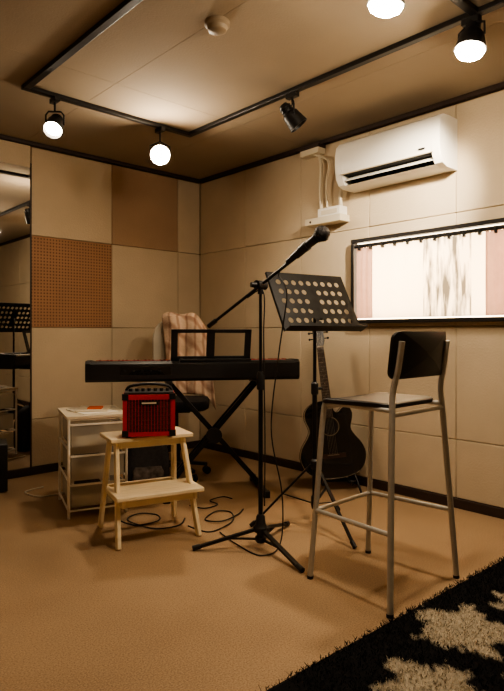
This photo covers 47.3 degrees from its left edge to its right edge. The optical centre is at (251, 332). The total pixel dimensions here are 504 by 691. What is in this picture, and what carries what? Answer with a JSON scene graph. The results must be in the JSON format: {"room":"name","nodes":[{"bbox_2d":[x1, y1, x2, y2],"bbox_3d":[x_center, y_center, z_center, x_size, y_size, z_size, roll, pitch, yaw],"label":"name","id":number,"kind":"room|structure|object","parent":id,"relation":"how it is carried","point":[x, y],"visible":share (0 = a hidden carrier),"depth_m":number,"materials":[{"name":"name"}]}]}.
{"room":"music room","nodes":[
{"label":"music room","id":0,"kind":"room"},
{"bbox_2d":[30,146,200,466],"bbox_3d":[-1.998,-0.183,3.721,4.320,2.366,0.120,0,0,-43],"label":"wall","id":1,"kind":"structure","parent":0,"point":[116,249],"depth_m":4.40,"materials":[{"name":"fabric"}]},
{"bbox_2d":[0,139,31,470],"bbox_3d":[-2.074,-0.182,3.571,1.406,2.255,0.034,0,0,-43],"label":"wall mirror","id":2,"kind":"object","parent":1,"relation":"attached to","point":[15,165],"visible":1,"depth_m":3.97,"materials":[{"name":"clear glass"}]},
{"bbox_2d":[0,134,200,183],"bbox_3d":[-2.002,-1.332,3.636,4.200,0.028,0.040,0,0,-43],"label":"trim","id":3,"kind":"structure","parent":1,"relation":"attached to","point":[2,137],"depth_m":4.37,"materials":[{"name":"brown wood"}]},
{"bbox_2d":[8,440,199,478],"bbox_3d":[-2.005,0.973,3.639,4.200,0.055,0.032,0,0,-43],"label":"baseboard","id":4,"kind":"structure","parent":1,"relation":"attached to","point":[28,471],"depth_m":4.10,"materials":[{"name":"brown wood"}]},
{"bbox_2d":[0,448,503,690],"bbox_3d":[-0.103,1.050,1.578,4.500,0.100,5.900,0,0,-43],"label":"floor","id":5,"kind":"structure","parent":0,"point":[79,612],"depth_m":2.34,"materials":[{"name":"beige carpet"}]},
{"bbox_2d":[0,439,7,491],"bbox_3d":[-1.688,0.850,3.656,0.240,0.300,0.249,0,0,-25],"label":"floor speaker","id":6,"kind":"object","parent":5,"relation":"on","point":[3,442],"visible":1,"depth_m":3.59,"materials":[{"name":"black plastic"}]},
{"bbox_2d":[24,486,65,496],"bbox_3d":[-1.189,0.995,3.602,0.472,0.009,0.225,0,0,3],"label":"power cable","id":7,"kind":"object","parent":5,"relation":"on","point":[42,486],"visible":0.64,"depth_m":3.54,"materials":[{"name":"black rubber"}]},
{"bbox_2d":[57,405,127,519],"bbox_3d":[-0.929,0.715,3.337,0.334,0.570,0.424,0,0,-25],"label":"drawer unit","id":8,"kind":"object","parent":5,"relation":"on","point":[82,491],"visible":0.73,"depth_m":3.19,"materials":[{"name":"white plastic"}]},
{"bbox_2d":[123,445,169,481],"bbox_3d":[-0.661,0.790,3.603,0.280,0.415,0.224,0,0,-18],"label":"amplifier","id":9,"kind":"object","parent":5,"relation":"on","point":[150,462],"visible":0.41,"depth_m":3.52,"materials":[{"name":"grey fabric"}]},
{"bbox_2d":[98,426,203,549],"bbox_3d":[-0.519,0.757,2.896,0.430,0.498,0.415,0,0,-28],"label":"step stool","id":10,"kind":"object","parent":5,"relation":"on","point":[128,494],"visible":0.94,"depth_m":2.83,"materials":[{"name":"beige wood"}]},
{"bbox_2d":[122,382,175,437],"bbox_3d":[-0.514,0.379,2.874,0.256,0.258,0.192,0,0,-10],"label":"amplifier","id":11,"kind":"object","parent":10,"relation":"on","point":[146,412],"visible":1,"depth_m":2.79,"materials":[{"name":"red plastic"}]},
{"bbox_2d":[121,513,184,528],"bbox_3d":[-0.523,0.994,3.046,0.326,0.012,0.202,0,0,25],"label":"power cable","id":12,"kind":"object","parent":5,"relation":"on","point":[133,524],"visible":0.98,"depth_m":3.00,"materials":[{"name":"rubber"}]},
{"bbox_2d":[153,321,210,481],"bbox_3d":[-0.531,0.442,4.066,0.482,1.114,0.532,0,0,-3],"label":"office chair","id":13,"kind":"object","parent":5,"relation":"on","point":[201,403],"visible":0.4,"depth_m":4.04,"materials":[{"name":"black plastic"}]},
{"bbox_2d":[162,312,215,408],"bbox_3d":[-0.463,0.200,4.253,0.401,0.718,0.239,0,0,-3],"label":"blanket","id":14,"kind":"object","parent":13,"relation":"on","point":[189,344],"visible":0.63,"depth_m":4.18,"materials":[{"name":"beige fabric"}]},
{"bbox_2d":[189,496,231,508],"bbox_3d":[-0.225,0.995,3.377,0.123,0.011,0.273,0,0,42],"label":"power cable","id":15,"kind":"object","parent":5,"relation":"on","point":[220,496],"visible":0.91,"depth_m":3.36,"materials":[{"name":"rubber"}]},
{"bbox_2d":[188,509,243,532],"bbox_3d":[-0.169,0.992,3.080,0.182,0.015,0.413,0,0,28],"label":"cable","id":16,"kind":"object","parent":5,"relation":"on","point":[233,516],"visible":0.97,"depth_m":3.04,"materials":[{"name":"rubber"}]},
{"bbox_2d":[163,380,269,503],"bbox_3d":[-0.248,0.645,3.645,0.640,0.710,0.460,0,0,-11],"label":"keyboard stand","id":17,"kind":"object","parent":5,"relation":"on","point":[213,435],"visible":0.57,"depth_m":3.61,"materials":[{"name":"black metal"}]},
{"bbox_2d":[85,329,299,381],"bbox_3d":[-0.366,0.134,3.620,1.296,0.313,0.314,0,0,-11],"label":"digital piano","id":18,"kind":"object","parent":17,"relation":"on","point":[209,367],"visible":0.98,"depth_m":3.48,"materials":[{"name":"black plastic"}]},
{"bbox_2d":[192,226,329,572],"bbox_3d":[0.026,0.275,2.681,0.603,1.449,0.617,0,0,0],"label":"microphone stand","id":19,"kind":"object","parent":5,"relation":"on","point":[321,233],"visible":1,"depth_m":2.66,"materials":[{"name":"black metal"}]},
{"bbox_2d":[249,272,366,548],"bbox_3d":[0.367,0.346,2.894,0.581,1.309,0.530,0,0,-32],"label":"music stand","id":20,"kind":"object","parent":5,"relation":"on","point":[311,295],"visible":0.9,"depth_m":2.94,"materials":[{"name":"black metal"}]},
{"bbox_2d":[321,474,362,492],"bbox_3d":[0.530,0.761,3.712,0.304,0.466,0.372,0,0,0],"label":"guitar stand","id":21,"kind":"object","parent":5,"relation":"on","point":[355,476],"visible":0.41,"depth_m":3.62,"materials":[{"name":"black metal"}]},
{"bbox_2d":[299,321,365,478],"bbox_3d":[0.517,0.426,3.716,0.420,1.020,0.196,0,0,0],"label":"acoustic guitar","id":22,"kind":"object","parent":21,"relation":"on","point":[344,453],"visible":0.75,"depth_m":3.66,"materials":[{"name":"black paint"}]},
{"bbox_2d":[258,556,503,690],"bbox_3d":[1.269,0.989,1.365,2.259,0.020,2.056,0,0,-43],"label":"shag rug","id":23,"kind":"object","parent":5,"relation":"on","point":[453,640],"visible":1,"depth_m":1.78,"materials":[{"name":"black carpet"}]},
{"bbox_2d":[307,331,459,618],"bbox_3d":[0.523,0.498,2.332,0.506,1.008,0.435,0,0,-43],"label":"bar stool","id":24,"kind":"object","parent":5,"relation":"on","point":[412,354],"visible":1,"depth_m":2.24,"materials":[{"name":"silver metal"}]},
{"bbox_2d":[0,0,503,178],"bbox_3d":[-0.103,-1.396,1.578,4.500,0.100,5.900,0,0,-43],"label":"ceiling","id":25,"kind":"structure","parent":0,"point":[159,62],"depth_m":2.97,"materials":[{"name":"beige paint"}]},
{"bbox_2d":[205,15,229,35],"bbox_3d":[-0.150,-1.323,2.490,0.110,0.046,0.110,0,0,-43],"label":"smoke detector","id":26,"kind":"object","parent":25,"relation":"attached to","point":[217,25],"visible":1,"depth_m":2.46,"materials":[{"name":"plastic"}]},
{"bbox_2d":[21,0,503,137],"bbox_3d":[0.287,-1.334,2.291,1.136,0.024,3.318,0,0,-43],"label":"track","id":27,"kind":"object","parent":25,"relation":"attached to","point":[467,6],"depth_m":2.82,"materials":[{"name":"black metal"}]},
{"bbox_2d":[42,95,64,139],"bbox_3d":[-1.109,-1.206,3.231,0.111,0.235,0.156,0,0,-2],"label":"track spotlight","id":28,"kind":"object","parent":27,"relation":"hanging from","point":[52,128],"visible":1,"depth_m":3.21,"materials":[{"name":"black plastic"}]},
{"bbox_2d":[150,126,170,165],"bbox_3d":[-0.601,-1.199,3.711,0.149,0.247,0.174,0,0,-43],"label":"track spotlight","id":29,"kind":"object","parent":27,"relation":"hanging from","point":[160,155],"visible":1,"depth_m":3.66,"materials":[{"name":"black plastic"}]},
{"bbox_2d":[280,90,306,132],"bbox_3d":[0.228,-1.216,3.172,0.152,0.215,0.111,0,0,-4],"label":"track spotlight","id":30,"kind":"object","parent":25,"relation":"hanging from","point":[293,118],"visible":1,"depth_m":3.14,"materials":[{"name":"black plastic"}]},
{"bbox_2d":[367,0,404,17],"bbox_3d":[0.459,-1.206,1.974,0.133,0.233,0.129,0,0,-43],"label":"track spotlight","id":31,"kind":"object","parent":25,"relation":"hanging from","point":[380,8],"visible":1,"depth_m":1.95,"materials":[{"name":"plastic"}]},
{"bbox_2d":[454,13,486,61],"bbox_3d":[0.914,-1.242,2.409,0.129,0.182,0.134,0,0,-43],"label":"track spotlight","id":32,"kind":"object","parent":25,"relation":"hanging from","point":[471,43],"visible":1,"depth_m":2.38,"materials":[{"name":"black plastic"}]},
{"bbox_2d":[200,90,503,507],"bbox_3d":[1.478,-0.183,3.050,0.120,2.366,5.620,0,0,-43],"label":"wall","id":33,"kind":"structure","parent":0,"point":[252,220],"depth_m":3.81,"materials":[{"name":"fabric"}]},
{"bbox_2d":[299,143,342,208],"bbox_3d":[0.525,-1.074,3.935,0.080,0.469,0.478,0,0,-43],"label":"conduit","id":34,"kind":"object","parent":33,"relation":"attached to","point":[315,150],"visible":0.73,"depth_m":3.99,"materials":[{"name":"aged white plastic"},{"name":"white plastic"}]},
{"bbox_2d":[305,205,348,227],"bbox_3d":[0.510,-0.797,3.933,0.104,0.105,0.310,0,0,-43],"label":"electrical box","id":35,"kind":"object","parent":33,"relation":"attached to","point":[337,214],"visible":1,"depth_m":3.88,"materials":[{"name":"white plastic"}]},
{"bbox_2d":[200,82,503,182],"bbox_3d":[1.447,-1.332,2.995,0.040,0.028,5.580,0,0,-43],"label":"trim","id":36,"kind":"structure","parent":33,"relation":"attached to","point":[500,86],"depth_m":3.67,"materials":[{"name":"brown wood"}]},
{"bbox_2d":[204,442,503,518],"bbox_3d":[1.447,0.973,3.000,0.032,0.055,5.588,0,0,-43],"label":"baseboard","id":37,"kind":"structure","parent":33,"relation":"attached to","point":[485,509],"depth_m":3.54,"materials":[{"name":"brown wood"}]},
{"bbox_2d":[335,113,457,192],"bbox_3d":[0.853,-1.077,3.487,0.206,0.294,0.730,0,0,-43],"label":"air conditioner","id":38,"kind":"object","parent":33,"relation":"attached to","point":[425,147],"visible":1,"depth_m":3.38,"materials":[{"name":"white plastic"}]},
{"bbox_2d":[351,218,503,322],"bbox_3d":[1.120,-0.338,3.319,0.060,0.549,1.324,0,0,-43],"label":"window","id":39,"kind":"structure","parent":33,"relation":"in","point":[499,221],"depth_m":3.44,"materials":[{"name":"beige"}]},
{"bbox_2d":[355,225,503,317],"bbox_3d":[1.110,-0.336,3.307,0.030,0.481,1.267,0,0,-43],"label":"window curtain","id":40,"kind":"object","parent":39,"relation":"hanging from","point":[459,273],"visible":1,"depth_m":3.36,"materials":[{"name":"white fabric"}]}
]}

